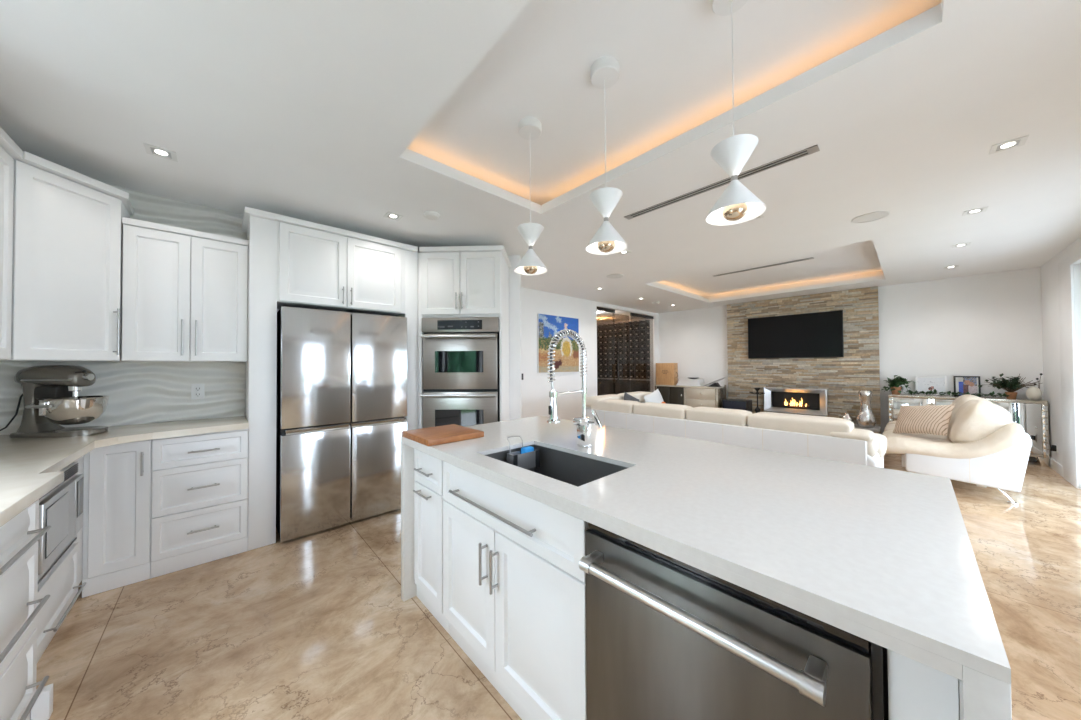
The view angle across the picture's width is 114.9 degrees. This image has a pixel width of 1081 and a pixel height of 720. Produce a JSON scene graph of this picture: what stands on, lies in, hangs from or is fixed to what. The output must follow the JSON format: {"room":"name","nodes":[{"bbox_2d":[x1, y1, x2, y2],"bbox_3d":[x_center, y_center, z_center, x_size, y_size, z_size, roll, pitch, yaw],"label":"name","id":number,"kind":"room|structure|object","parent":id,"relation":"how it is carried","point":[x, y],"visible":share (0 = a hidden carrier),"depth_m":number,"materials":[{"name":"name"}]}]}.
{"room":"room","nodes":[
{"label":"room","id":0,"kind":"room"},
{"bbox_2d":[6,185,279,551],"bbox_3d":[-2.305,0.092,2.982,2.870,2.550,0.130,0,-1,-43],"label":"wall","id":1,"kind":"structure","parent":0,"point":[147,207],"depth_m":2.59,"materials":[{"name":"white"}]},
{"bbox_2d":[0,151,133,361],"bbox_3d":[-2.847,-0.526,1.962,0.652,1.062,0.639,0,-1,-43],"label":"upper cabinet","id":2,"kind":"object","parent":1,"relation":"attached to","point":[67,259],"visible":0.95,"depth_m":1.92,"materials":[{"name":"paint"}]},
{"bbox_2d":[121,217,248,361],"bbox_3d":[-2.503,-0.442,2.475,0.607,0.905,0.352,0,-1,-43],"label":"upper cabinet","id":3,"kind":"object","parent":1,"relation":"attached to","point":[185,291],"visible":1,"depth_m":2.35,"materials":[{"name":"paint"}]},
{"bbox_2d":[191,384,204,398],"bbox_3d":[-2.595,0.238,2.613,0.072,0.116,0.008,0,-1,-43],"label":"wall outlet","id":4,"kind":"object","parent":1,"relation":"attached to","point":[197,390],"visible":1,"depth_m":2.61,"materials":[{"name":"white plastic"}]},
{"bbox_2d":[508,255,521,419],"bbox_3d":[-0.746,0.097,3.962,1.046,2.550,0.127,0,-1,2],"label":"wall","id":5,"kind":"structure","parent":0,"point":[515,368],"depth_m":3.89,"materials":[{"name":"paint"}]},
{"bbox_2d":[0,0,1080,322],"bbox_3d":[0.696,-1.215,4.505,9.570,0.070,8.170,0,-1,-43],"label":"ceiling","id":6,"kind":"structure","parent":0,"point":[307,110],"depth_m":1.87,"materials":[{"name":"paint"}]},
{"bbox_2d":[143,143,177,161],"bbox_3d":[-2.189,-1.196,1.991,0.124,0.004,0.124,0,-1,-43],"label":"recessed light","id":7,"kind":"object","parent":6,"relation":"in","point":[150,149],"visible":1,"depth_m":1.99,"materials":[{"name":"white plastic"}]},
{"bbox_2d":[383,211,403,220],"bbox_3d":[-1.219,-1.190,2.856,0.124,0.004,0.124,0,-1,-43],"label":"recessed light","id":8,"kind":"object","parent":6,"relation":"in","point":[390,215],"visible":1,"depth_m":2.86,"materials":[{"name":"white plastic"}]},
{"bbox_2d":[423,211,439,219],"bbox_3d":[-0.890,-1.177,2.830,0.132,0.034,0.132,0,-1,-43],"label":"smoke detector","id":9,"kind":"object","parent":6,"relation":"attached to","point":[431,215],"visible":1,"depth_m":2.80,"materials":[{"name":"white plastic"}]},
{"bbox_2d":[606,274,623,277],"bbox_3d":[1.044,-1.174,4.834,0.236,0.006,0.236,0,-1,-43],"label":"ceiling speaker","id":10,"kind":"object","parent":6,"relation":"attached to","point":[610,275],"visible":1,"depth_m":4.84,"materials":[{"name":"white plastic"}]},
{"bbox_2d":[619,250,630,254],"bbox_3d":[0.921,-1.189,3.804,0.124,0.004,0.124,0,-1,-43],"label":"recessed light","id":11,"kind":"object","parent":6,"relation":"in","point":[624,251],"visible":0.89,"depth_m":3.81,"materials":[{"name":"white plastic"}]},
{"bbox_2d":[624,177,730,219],"bbox_3d":[1.003,-1.206,2.614,0.083,0.006,0.821,0,-1,-43],"label":"ceiling vent","id":12,"kind":"object","parent":6,"relation":"in","point":[726,181],"depth_m":2.57,"materials":[{"name":"silver metal"}]},
{"bbox_2d":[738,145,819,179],"bbox_3d":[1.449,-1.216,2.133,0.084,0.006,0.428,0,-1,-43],"label":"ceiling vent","id":13,"kind":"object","parent":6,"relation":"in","point":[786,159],"depth_m":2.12,"materials":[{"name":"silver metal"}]},
{"bbox_2d":[851,211,889,222],"bbox_3d":[2.801,-1.212,2.931,0.236,0.006,0.236,0,-1,-43],"label":"ceiling speaker","id":14,"kind":"object","parent":6,"relation":"attached to","point":[868,217],"visible":1,"depth_m":2.91,"materials":[{"name":"white plastic"}]},
{"bbox_2d":[952,242,970,247],"bbox_3d":[4.444,-1.213,3.644,0.124,0.004,0.124,0,-1,-43],"label":"recessed light","id":15,"kind":"object","parent":6,"relation":"in","point":[968,243],"visible":1,"depth_m":3.65,"materials":[{"name":"white plastic"}]},
{"bbox_2d":[962,206,987,215],"bbox_3d":[3.563,-1.219,2.829,0.124,0.004,0.124,0,-1,-43],"label":"recessed light","id":16,"kind":"object","parent":6,"relation":"in","point":[983,209],"visible":1,"depth_m":2.83,"materials":[{"name":"white plastic"}]},
{"bbox_2d":[989,135,1028,154],"bbox_3d":[2.670,-1.226,1.969,0.124,0.004,0.124,0,-1,-43],"label":"recessed light","id":17,"kind":"object","parent":6,"relation":"in","point":[1013,143],"visible":1,"depth_m":1.96,"materials":[{"name":"white plastic"}]},
{"bbox_2d":[36,453,1080,719],"bbox_3d":[1.486,1.379,3.352,9.190,0.060,5.480,0,-1,-43],"label":"floor","id":18,"kind":"structure","parent":0,"point":[317,625],"depth_m":1.69,"materials":[{"name":"tile"}]},
{"bbox_2d":[0,500,52,719],"bbox_3d":[-1.878,0.898,0.906,0.620,0.872,0.588,0,-1,-43],"label":"base cabinet","id":19,"kind":"object","parent":18,"relation":"on","point":[20,699],"visible":0.95,"depth_m":1.16,"materials":[{"name":"paint"}]},
{"bbox_2d":[0,416,248,526],"bbox_3d":[-2.156,0.453,1.632,1.233,0.041,2.037,0,-1,-43],"label":"countertop","id":20,"kind":"structure","parent":19,"relation":"on","point":[30,468],"depth_m":1.66,"materials":[{"name":"beige stone"}]},
{"bbox_2d":[0,365,109,437],"bbox_3d":[-2.883,0.235,2.031,0.490,0.415,0.307,0,-1,-10],"label":"stand mixer","id":21,"kind":"object","parent":20,"relation":"on","point":[51,398],"visible":1,"depth_m":1.99,"materials":[{"name":"grey metal"}]},
{"bbox_2d":[25,395,109,424],"bbox_3d":[-2.802,0.302,2.058,0.297,0.157,0.296,0,-1,-43],"label":"bowl","id":22,"kind":"object","parent":21,"relation":"on","point":[39,409],"depth_m":1.99,"materials":[{"name":"silver metal"}]},
{"bbox_2d":[36,456,85,662],"bbox_3d":[-2.447,0.910,1.462,0.555,0.872,0.972,0,-1,-43],"label":"base cabinet","id":23,"kind":"object","parent":18,"relation":"on","point":[61,583],"visible":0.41,"depth_m":1.65,"materials":[{"name":"paint"}]},
{"bbox_2d":[38,461,83,584],"bbox_3d":[-2.428,0.748,1.502,0.440,0.420,0.604,0,-1,-43],"label":"microwave","id":24,"kind":"object","parent":23,"relation":"on","point":[61,508],"visible":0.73,"depth_m":1.60,"materials":[{"name":"metal"}]},
{"bbox_2d":[82,439,151,597],"bbox_3d":[-2.650,0.922,2.199,0.259,0.872,0.495,0,-1,-43],"label":"base cabinet","id":25,"kind":"object","parent":18,"relation":"on","point":[116,553],"visible":0.73,"depth_m":2.04,"materials":[{"name":"paint"}]},
{"bbox_2d":[150,429,247,578],"bbox_3d":[-2.385,0.924,2.444,0.460,0.872,0.495,0,-1,-43],"label":"base cabinet","id":26,"kind":"object","parent":18,"relation":"on","point":[199,482],"visible":0.93,"depth_m":2.28,"materials":[{"name":"paint"}]},
{"bbox_2d":[242,206,417,550],"bbox_3d":[-1.772,0.141,3.031,1.285,2.446,0.491,0,-1,-43],"label":"tall cabinet","id":27,"kind":"object","parent":18,"relation":"on","point":[293,262],"visible":0.91,"depth_m":2.65,"materials":[{"name":"paint"}]},
{"bbox_2d":[276,306,406,541],"bbox_3d":[-1.735,0.486,3.035,0.933,1.757,0.500,0,-1,-43],"label":"refrigerator","id":28,"kind":"object","parent":18,"relation":"on","point":[341,402],"visible":0.95,"depth_m":2.78,"materials":[{"name":"silver metal"}]},
{"bbox_2d":[413,449,448,632],"bbox_3d":[-0.397,0.906,2.001,0.634,0.871,0.374,0,-1,-43],"label":"base cabinet","id":29,"kind":"object","parent":18,"relation":"on","point":[428,470],"visible":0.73,"depth_m":1.78,"materials":[{"name":"paint"}]},
{"bbox_2d":[418,245,510,428],"bbox_3d":[-0.750,0.143,3.565,0.837,2.446,0.630,0,-1,2],"label":"tall cabinet","id":30,"kind":"object","parent":18,"relation":"on","point":[454,281],"visible":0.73,"depth_m":3.31,"materials":[{"name":"paint"}]},
{"bbox_2d":[420,317,499,427],"bbox_3d":[-0.756,0.257,3.522,0.739,1.316,0.634,0,-1,2],"label":"double oven","id":31,"kind":"object","parent":30,"relation":"in","point":[461,383],"visible":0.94,"depth_m":3.27,"materials":[{"name":"silver metal"}]},
{"bbox_2d":[443,461,587,719],"bbox_3d":[0.035,0.896,1.532,0.637,0.871,0.898,0,-1,-43],"label":"base cabinet","id":32,"kind":"object","parent":18,"relation":"on","point":[514,585],"visible":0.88,"depth_m":1.25,"materials":[{"name":"paint"}]},
{"bbox_2d":[654,385,724,407],"bbox_3d":[3.278,0.982,7.644,0.453,0.835,1.400,0,-1,-43],"label":"sideboard","id":33,"kind":"object","parent":18,"relation":"on","point":[693,396],"visible":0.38,"depth_m":7.36,"materials":[{"name":"brown wood"}]},
{"bbox_2d":[656,363,677,384],"bbox_3d":[2.930,0.320,7.931,0.201,0.500,0.495,0,-1,-43],"label":"wooden box","id":34,"kind":"object","parent":33,"relation":"on","point":[666,373],"visible":0.97,"depth_m":7.85,"materials":[{"name":"brown wood"}]},
{"bbox_2d":[676,379,705,385],"bbox_3d":[3.317,0.492,7.615,0.319,0.142,0.528,0,-1,-43],"label":"paper stack","id":35,"kind":"object","parent":33,"relation":"on","point":[682,382],"visible":0.93,"depth_m":7.48,"materials":[{"name":"white paper"}]},
{"bbox_2d":[704,377,726,386],"bbox_3d":[3.652,0.452,7.180,0.280,0.206,0.369,0,-1,-43],"label":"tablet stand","id":36,"kind":"object","parent":33,"relation":"on","point":[714,384],"visible":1,"depth_m":7.14,"materials":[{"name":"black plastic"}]},
{"bbox_2d":[401,416,1011,719],"bbox_3d":[0.306,0.874,1.561,1.080,0.914,2.060,0,-1,-43],"label":"countertop","id":37,"kind":"structure","parent":18,"relation":"on","point":[883,557],"depth_m":0.86,"materials":[{"name":"stone"}]},
{"bbox_2d":[402,424,483,445],"bbox_3d":[-0.543,0.410,1.915,0.325,0.031,0.335,0,-1,-43],"label":"cutting board","id":38,"kind":"object","parent":37,"relation":"on","point":[431,436],"visible":1,"depth_m":1.85,"materials":[{"name":"brown wood"}]},
{"bbox_2d":[485,445,626,486],"bbox_3d":[0.044,0.537,1.462,0.373,0.200,0.630,0,-1,-43],"label":"sink","id":39,"kind":"object","parent":37,"relation":"in","point":[576,470],"visible":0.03,"depth_m":1.64,"materials":[{"name":"metal"}]},
{"bbox_2d":[507,436,539,468],"bbox_3d":[-0.102,0.459,1.703,0.164,0.152,0.108,0,-1,-43],"label":"sink caddy","id":40,"kind":"object","parent":39,"relation":"hanging from","point":[528,460],"visible":0.8,"depth_m":1.67,"materials":[{"name":"grey metal"}]},
{"bbox_2d":[507,450,535,468],"bbox_3d":[-0.088,0.490,1.688,0.150,0.080,0.060,0,-1,-43],"label":"tray","id":41,"kind":"object","parent":40,"relation":"on","point":[527,460],"depth_m":1.66,"materials":[{"name":"grey metal"}]},
{"bbox_2d":[521,446,533,453],"bbox_3d":[-0.065,0.477,1.709,0.062,0.092,0.040,0,-1,-43],"label":"sponge","id":42,"kind":"object","parent":40,"relation":"in","point":[526,449],"visible":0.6,"depth_m":1.69,"materials":[{"name":"blue"}]},
{"bbox_2d":[547,329,601,446],"bbox_3d":[0.160,0.136,1.607,0.300,0.561,0.104,0,-1,-43],"label":"kitchen faucet","id":43,"kind":"object","parent":37,"relation":"on","point":[583,423],"visible":1,"depth_m":1.65,"materials":[{"name":"silver metal"}]},
{"bbox_2d":[579,522,888,719],"bbox_3d":[0.523,0.886,0.945,0.639,0.868,0.619,0,-1,-43],"label":"dishwasher","id":44,"kind":"object","parent":18,"relation":"on","point":[668,638],"visible":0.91,"depth_m":0.76,"materials":[{"name":"silver metal"}]},
{"bbox_2d":[870,642,888,719],"bbox_3d":[0.564,0.842,0.982,0.530,0.778,0.613,0,-1,-43],"label":"tub","id":45,"kind":"object","parent":44,"relation":"in","point":[885,668],"depth_m":0.64,"materials":[{"name":"black plastic"}]},
{"bbox_2d":[586,391,886,467],"bbox_3d":[2.284,0.926,4.354,1.922,0.865,2.969,0,-1,-43],"label":"sectional sofa","id":46,"kind":"object","parent":18,"relation":"on","point":[829,438],"visible":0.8,"depth_m":3.28,"materials":[{"name":"white fabric"}]},
{"bbox_2d":[586,394,623,406],"bbox_3d":[0.955,0.585,4.963,0.750,0.150,0.280,0,-1,-43],"label":"cushion","id":47,"kind":"object","parent":46,"relation":"on","point":[592,401],"depth_m":4.75,"materials":[{"name":"beige fabric"}]},
{"bbox_2d":[591,399,640,412],"bbox_3d":[0.998,0.618,4.585,0.302,0.171,0.657,0,-1,-43],"label":"cushion","id":48,"kind":"object","parent":46,"relation":"on","point":[600,405],"depth_m":4.46,"materials":[{"name":"beige fabric"}]},
{"bbox_2d":[624,392,639,401],"bbox_3d":[1.328,0.693,4.978,0.163,0.490,0.527,-1,-1,42],"label":"throw pillow","id":49,"kind":"object","parent":46,"relation":"on","point":[626,396],"visible":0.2,"depth_m":4.92,"materials":[{"name":"grey fabric"}]},
{"bbox_2d":[618,391,651,401],"bbox_3d":[1.507,0.589,5.474,0.745,0.150,0.280,0,-1,-43],"label":"cushion","id":50,"kind":"object","parent":46,"relation":"on","point":[639,395],"depth_m":5.34,"materials":[{"name":"beige fabric"}]},
{"bbox_2d":[643,389,665,403],"bbox_3d":[1.802,0.686,5.393,0.531,0.453,0.192,0,-1,-39],"label":"throw pillow","id":51,"kind":"object","parent":46,"relation":"on","point":[655,397],"visible":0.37,"depth_m":5.35,"materials":[{"name":"white fabric"}]},
{"bbox_2d":[633,402,692,418],"bbox_3d":[1.446,0.608,4.101,0.302,0.171,0.657,0,-1,-43],"label":"cushion","id":52,"kind":"object","parent":46,"relation":"on","point":[647,410],"depth_m":3.98,"materials":[{"name":"beige fabric"}]},
{"bbox_2d":[686,407,752,425],"bbox_3d":[1.874,0.599,3.638,0.302,0.171,0.596,0,-1,-43],"label":"cushion","id":53,"kind":"object","parent":46,"relation":"on","point":[696,416],"depth_m":3.53,"materials":[{"name":"beige fabric"}]},
{"bbox_2d":[747,412,853,435],"bbox_3d":[2.336,0.589,3.140,0.302,0.171,0.757,0,-1,-43],"label":"cushion","id":54,"kind":"object","parent":46,"relation":"on","point":[760,423],"depth_m":3.04,"materials":[{"name":"beige fabric"}]},
{"bbox_2d":[854,424,880,433],"bbox_3d":[4.497,1.221,6.177,0.445,0.300,2.270,0,-1,-43],"label":"hearth","id":55,"kind":"object","parent":18,"relation":"on","point":[876,429],"visible":0.1,"depth_m":5.31,"materials":[{"name":"stone"}]},
{"bbox_2d":[722,398,751,411],"bbox_3d":[3.873,0.933,6.792,0.338,0.300,0.430,0,-1,-43],"label":"subwoofer","id":56,"kind":"object","parent":55,"relation":"on","point":[741,404],"visible":0.59,"depth_m":6.67,"materials":[{"name":"black plastic"}]},
{"bbox_2d":[723,400,745,409],"bbox_3d":[3.752,0.927,6.679,0.008,0.270,0.400,0,-1,-43],"label":"grille","id":57,"kind":"object","parent":56,"relation":"attached to","point":[728,404],"depth_m":6.67,"materials":[{"name":"black paint"}]},
{"bbox_2d":[750,388,764,412],"bbox_3d":[4.166,0.806,6.622,0.140,0.545,0.231,0,-1,-17],"label":"candle holder","id":58,"kind":"object","parent":55,"relation":"on","point":[757,409],"visible":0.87,"depth_m":6.60,"materials":[{"name":"black metal"}]},
{"bbox_2d":[842,413,853,422],"bbox_3d":[4.980,0.959,5.594,0.160,0.200,0.160,0,-1,-43],"label":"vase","id":59,"kind":"object","parent":55,"relation":"on","point":[847,416],"visible":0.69,"depth_m":5.55,"materials":[{"name":"silver metal"}]},
{"bbox_2d":[856,390,875,427],"bbox_3d":[5.099,0.766,5.409,0.236,0.580,0.236,0,-1,-43],"label":"vase","id":60,"kind":"object","parent":55,"relation":"on","point":[865,418],"visible":1,"depth_m":5.35,"materials":[{"name":"silver metal"}]},
{"bbox_2d":[887,649,958,719],"bbox_3d":[0.806,0.880,0.727,0.560,0.871,0.075,0,-1,-43],"label":"island end panel","id":61,"kind":"object","parent":18,"relation":"on","point":[916,690],"visible":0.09,"depth_m":0.54,"materials":[{"name":"paint"}]},
{"bbox_2d":[882,394,1031,504],"bbox_3d":[4.689,0.881,4.024,1.850,0.917,0.985,0,-1,-43],"label":"armchair","id":62,"kind":"object","parent":18,"relation":"on","point":[982,446],"visible":0.89,"depth_m":3.34,"materials":[{"name":"beige fabric"}]},
{"bbox_2d":[884,424,894,431],"bbox_3d":[4.824,0.958,4.342,0.630,0.200,0.701,0,-1,-43],"label":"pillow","id":63,"kind":"object","parent":62,"relation":"on","point":[890,426],"depth_m":4.48,"materials":[{"name":"fabric"}]},
{"bbox_2d":[882,430,952,442],"bbox_3d":[4.355,0.954,3.908,0.630,0.200,0.701,0,-1,-43],"label":"seat cushion","id":64,"kind":"object","parent":62,"relation":"on","point":[926,437],"depth_m":3.85,"materials":[{"name":"fabric"}]},
{"bbox_2d":[893,404,955,435],"bbox_3d":[4.256,0.664,3.846,0.217,0.387,0.558,0,-1,-5],"label":"striped pillow","id":65,"kind":"object","parent":62,"relation":"on","point":[935,419],"visible":1,"depth_m":3.77,"materials":[{"name":"fabric"}]},
{"bbox_2d":[951,394,991,417],"bbox_3d":[5.128,0.673,4.142,0.841,0.504,0.388,0,-1,-43],"label":"cushion","id":66,"kind":"object","parent":62,"relation":"on","point":[961,399],"depth_m":4.00,"materials":[{"name":"fabric"}]},
{"bbox_2d":[947,399,1010,442],"bbox_3d":[4.519,0.669,3.578,0.801,0.504,0.388,0,-1,-43],"label":"cushion","id":67,"kind":"object","parent":62,"relation":"on","point":[975,420],"depth_m":3.35,"materials":[{"name":"fabric"}]},
{"bbox_2d":[888,393,1049,466],"bbox_3d":[5.939,0.933,4.888,0.303,0.822,1.400,0,-1,-43],"label":"console","id":68,"kind":"object","parent":18,"relation":"on","point":[1032,415],"visible":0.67,"depth_m":4.42,"materials":[{"name":"silver metal"}]},
{"bbox_2d":[881,375,914,394],"bbox_3d":[5.502,0.383,5.309,0.231,0.304,0.389,0,-1,-43],"label":"potted plant","id":69,"kind":"object","parent":68,"relation":"on","point":[894,384],"visible":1,"depth_m":5.30,"materials":[{"name":"green plant"}]},
{"bbox_2d":[915,376,947,395],"bbox_3d":[5.829,0.385,5.148,0.048,0.284,0.315,0,-1,-43],"label":"picture frame","id":70,"kind":"object","parent":68,"relation":"on","point":[922,383],"visible":0.84,"depth_m":5.14,"materials":[{"name":"white paper"}]},
{"bbox_2d":[917,378,944,393],"bbox_3d":[5.825,0.384,5.144,0.001,0.238,0.271,7,-6,-42],"label":"print","id":71,"kind":"object","parent":70,"relation":"attached to","point":[924,384],"depth_m":5.14},
{"bbox_2d":[902,389,1010,397],"bbox_3d":[5.836,0.464,4.887,0.151,0.110,0.996,0,-1,-43],"label":"ivy garland","id":72,"kind":"object","parent":68,"relation":"on","point":[935,390],"visible":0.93,"depth_m":4.90,"materials":[{"name":"green plant"}]},
{"bbox_2d":[953,376,980,396],"bbox_3d":[6.059,0.375,4.901,0.049,0.294,0.240,0,-1,-43],"label":"picture frame","id":73,"kind":"object","parent":68,"relation":"on","point":[963,384],"visible":0.84,"depth_m":4.90,"materials":[{"name":"black plastic"}]},
{"bbox_2d":[978,373,1040,398],"bbox_3d":[6.208,0.345,4.576,0.297,0.340,0.509,0,-1,-43],"label":"potted plant","id":74,"kind":"object","parent":68,"relation":"on","point":[1012,385],"visible":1,"depth_m":4.54,"materials":[{"name":"green plant"}]},
{"bbox_2d":[1026,387,1041,399],"bbox_3d":[6.302,0.426,4.407,0.120,0.172,0.120,0,-1,-43],"label":"round vase","id":75,"kind":"object","parent":68,"relation":"on","point":[1033,393],"visible":0.98,"depth_m":4.38,"materials":[{"name":"beige ceramic"}]},
{"bbox_2d":[1034,373,1042,399],"bbox_3d":[6.377,0.340,4.420,0.109,0.343,0.064,0,-1,-43],"label":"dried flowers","id":76,"kind":"object","parent":68,"relation":"on","point":[1040,373],"visible":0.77,"depth_m":4.42,"materials":[{"name":"beige plant"}]},
{"bbox_2d":[521,287,658,420],"bbox_3d":[0.933,0.125,6.682,5.490,2.550,0.120,0,-1,-43],"label":"wall","id":77,"kind":"structure","parent":0,"point":[536,388],"depth_m":6.10,"materials":[{"name":"paint"}]},
{"bbox_2d":[537,313,578,372],"bbox_3d":[0.327,-0.276,6.023,1.004,0.976,0.030,0,-1,-43],"label":"painting","id":78,"kind":"object","parent":77,"relation":"attached to","point":[566,353],"visible":0.8,"depth_m":5.98,"materials":[{"name":"multicoloured paper"}]},
{"bbox_2d":[597,307,652,381],"bbox_3d":[1.891,0.179,7.553,2.200,2.455,0.075,0,-1,-43],"label":"door","id":79,"kind":"structure","parent":77,"relation":"in","point":[631,314],"depth_m":7.30,"materials":[{"name":"black metal"}]},
{"bbox_2d":[597,318,649,325],"bbox_3d":[2.276,0.161,9.758,0.100,2.549,2.569,0,-1,-43],"label":"wall","id":80,"kind":"structure","parent":0,"point":[637,319],"depth_m":9.64,"materials":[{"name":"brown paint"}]},
{"bbox_2d":[407,0,941,204],"bbox_3d":[0.311,-1.353,1.654,1.510,0.131,2.505,0,-1,-43],"label":"ceiling","id":81,"kind":"structure","parent":0,"point":[674,57],"depth_m":1.69,"materials":[{"name":"paint"}]},
{"bbox_2d":[514,117,547,274],"bbox_3d":[-0.059,-0.942,2.022,0.199,0.878,0.199,0,-1,-43],"label":"pendant lamp","id":82,"kind":"object","parent":81,"relation":"hanging from","point":[529,128],"visible":1,"depth_m":1.99,"materials":[{"name":"white metal"}]},
{"bbox_2d":[585,56,627,254],"bbox_3d":[0.309,-0.949,1.638,0.199,0.878,0.199,0,-1,-43],"label":"pendant lamp","id":83,"kind":"object","parent":81,"relation":"hanging from","point":[604,72],"visible":1,"depth_m":1.60,"materials":[{"name":"white metal"}]},
{"bbox_2d":[705,0,766,225],"bbox_3d":[0.717,-0.957,1.282,0.199,0.878,0.199,0,-1,-43],"label":"pendant lamp","id":84,"kind":"object","parent":81,"relation":"hanging from","point":[737,204],"visible":1,"depth_m":1.26,"materials":[{"name":"white metal"}]},
{"bbox_2d":[654,240,883,298],"bbox_3d":[3.373,-1.320,5.235,2.810,0.131,2.900,0,-1,-43],"label":"ceiling","id":85,"kind":"structure","parent":0,"point":[858,260],"depth_m":5.43,"materials":[{"name":"paint"}]},
{"bbox_2d":[713,257,813,276],"bbox_3d":[3.215,-1.354,5.076,0.075,0.006,1.280,0,-1,-43],"label":"ceiling vent","id":86,"kind":"object","parent":85,"relation":"in","point":[811,257],"visible":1,"depth_m":5.00,"materials":[{"name":"silver metal"}]},
{"bbox_2d":[727,286,880,433],"bbox_3d":[4.701,0.099,6.393,0.112,2.548,2.261,0,-1,-43],"label":"stone wall","id":87,"kind":"structure","parent":0,"point":[859,368],"depth_m":6.06,"materials":[{"name":"beige stone"}]},
{"bbox_2d":[763,387,827,415],"bbox_3d":[4.652,0.742,6.317,0.177,0.456,0.940,0,-1,-43],"label":"fireplace","id":88,"kind":"object","parent":87,"relation":"attached to","point":[807,401],"visible":1,"depth_m":6.31,"materials":[{"name":"silver metal"}]},
{"bbox_2d":[748,310,843,358],"bbox_3d":[4.637,-0.433,6.357,0.082,0.796,1.430,0,-1,-43],"label":"television","id":89,"kind":"object","parent":87,"relation":"attached to","point":[818,334],"visible":1,"depth_m":6.25,"materials":[{"name":"black plastic"}]},
{"bbox_2d":[659,267,1043,461],"bbox_3d":[4.806,0.098,6.452,0.120,2.550,5.480,0,-1,-43],"label":"wall","id":90,"kind":"structure","parent":0,"point":[987,326],"depth_m":5.12,"materials":[{"name":"paint"}]},
{"bbox_2d":[1041,237,1080,488],"bbox_3d":[3.299,0.035,1.405,8.950,2.550,0.120,0,-1,-43],"label":"wall","id":91,"kind":"structure","parent":0,"point":[1050,336],"depth_m":4.10,"materials":[{"name":"paint"}]},
{"bbox_2d":[1050,443,1057,453],"bbox_3d":[6.128,1.052,4.118,0.072,0.116,0.045,0,-1,-43],"label":"plug","id":92,"kind":"object","parent":91,"relation":"attached to","point":[1052,447],"visible":1,"depth_m":4.10,"materials":[{"name":"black plastic"}]},
{"bbox_2d":[1049,457,1062,476],"bbox_3d":[6.224,1.272,4.182,0.850,0.120,0.016,0,-1,-43],"label":"baseboard","id":93,"kind":"structure","parent":91,"relation":"attached to","point":[1057,467],"depth_m":4.08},
{"bbox_2d":[1058,248,1080,488],"bbox_3d":[4.742,0.111,2.756,3.215,2.420,0.135,0,-1,-43],"label":"door","id":94,"kind":"structure","parent":91,"relation":"in","point":[1070,441],"depth_m":3.68,"materials":[{"name":"white metal"}]},
{"bbox_3d":[0.945,1.456,8.499,3.750,0.060,2.570,0,-1,-43],"label":"floor","id":95,"kind":"structure","parent":0,"visible":0},
{"bbox_2d":[597,320,649,395],"bbox_3d":[2.251,0.206,9.409,0.390,2.450,1.833,0,-1,-43],"label":"wine rack","id":96,"kind":"object","parent":95,"relation":"on","point":[608,385],"visible":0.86,"depth_m":9.33,"materials":[{"name":"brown wood"}]},
{"bbox_2d":[597,378,649,380],"bbox_3d":[2.253,0.518,9.404,0.390,0.024,1.833,0,-1,-43],"label":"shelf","id":97,"kind":"structure","parent":96,"relation":"on","point":[597,378],"depth_m":9.17,"materials":[{"name":"brown wood"}]},
{"bbox_3d":[-1.717,0.048,0.147,0.120,2.550,5.090,0,-1,-43],"label":"wall","id":98,"kind":"structure","parent":0,"visible":0},
{"bbox_2d":[0,127,22,359],"bbox_3d":[-2.477,-0.537,1.343,0.349,1.062,0.800,0,-1,-43],"label":"upper cabinet","id":99,"kind":"object","parent":98,"relation":"attached to","point":[9,149],"visible":1,"depth_m":1.68,"materials":[{"name":"paint"}]},
{"bbox_2d":[0,362,244,434],"bbox_3d":[-2.170,0.214,1.639,1.245,0.438,2.040,0,-1,-43],"label":"backsplash","id":100,"kind":"structure","parent":98,"relation":"attached to","point":[139,392],"depth_m":2.45,"materials":[{"name":"white tile"}]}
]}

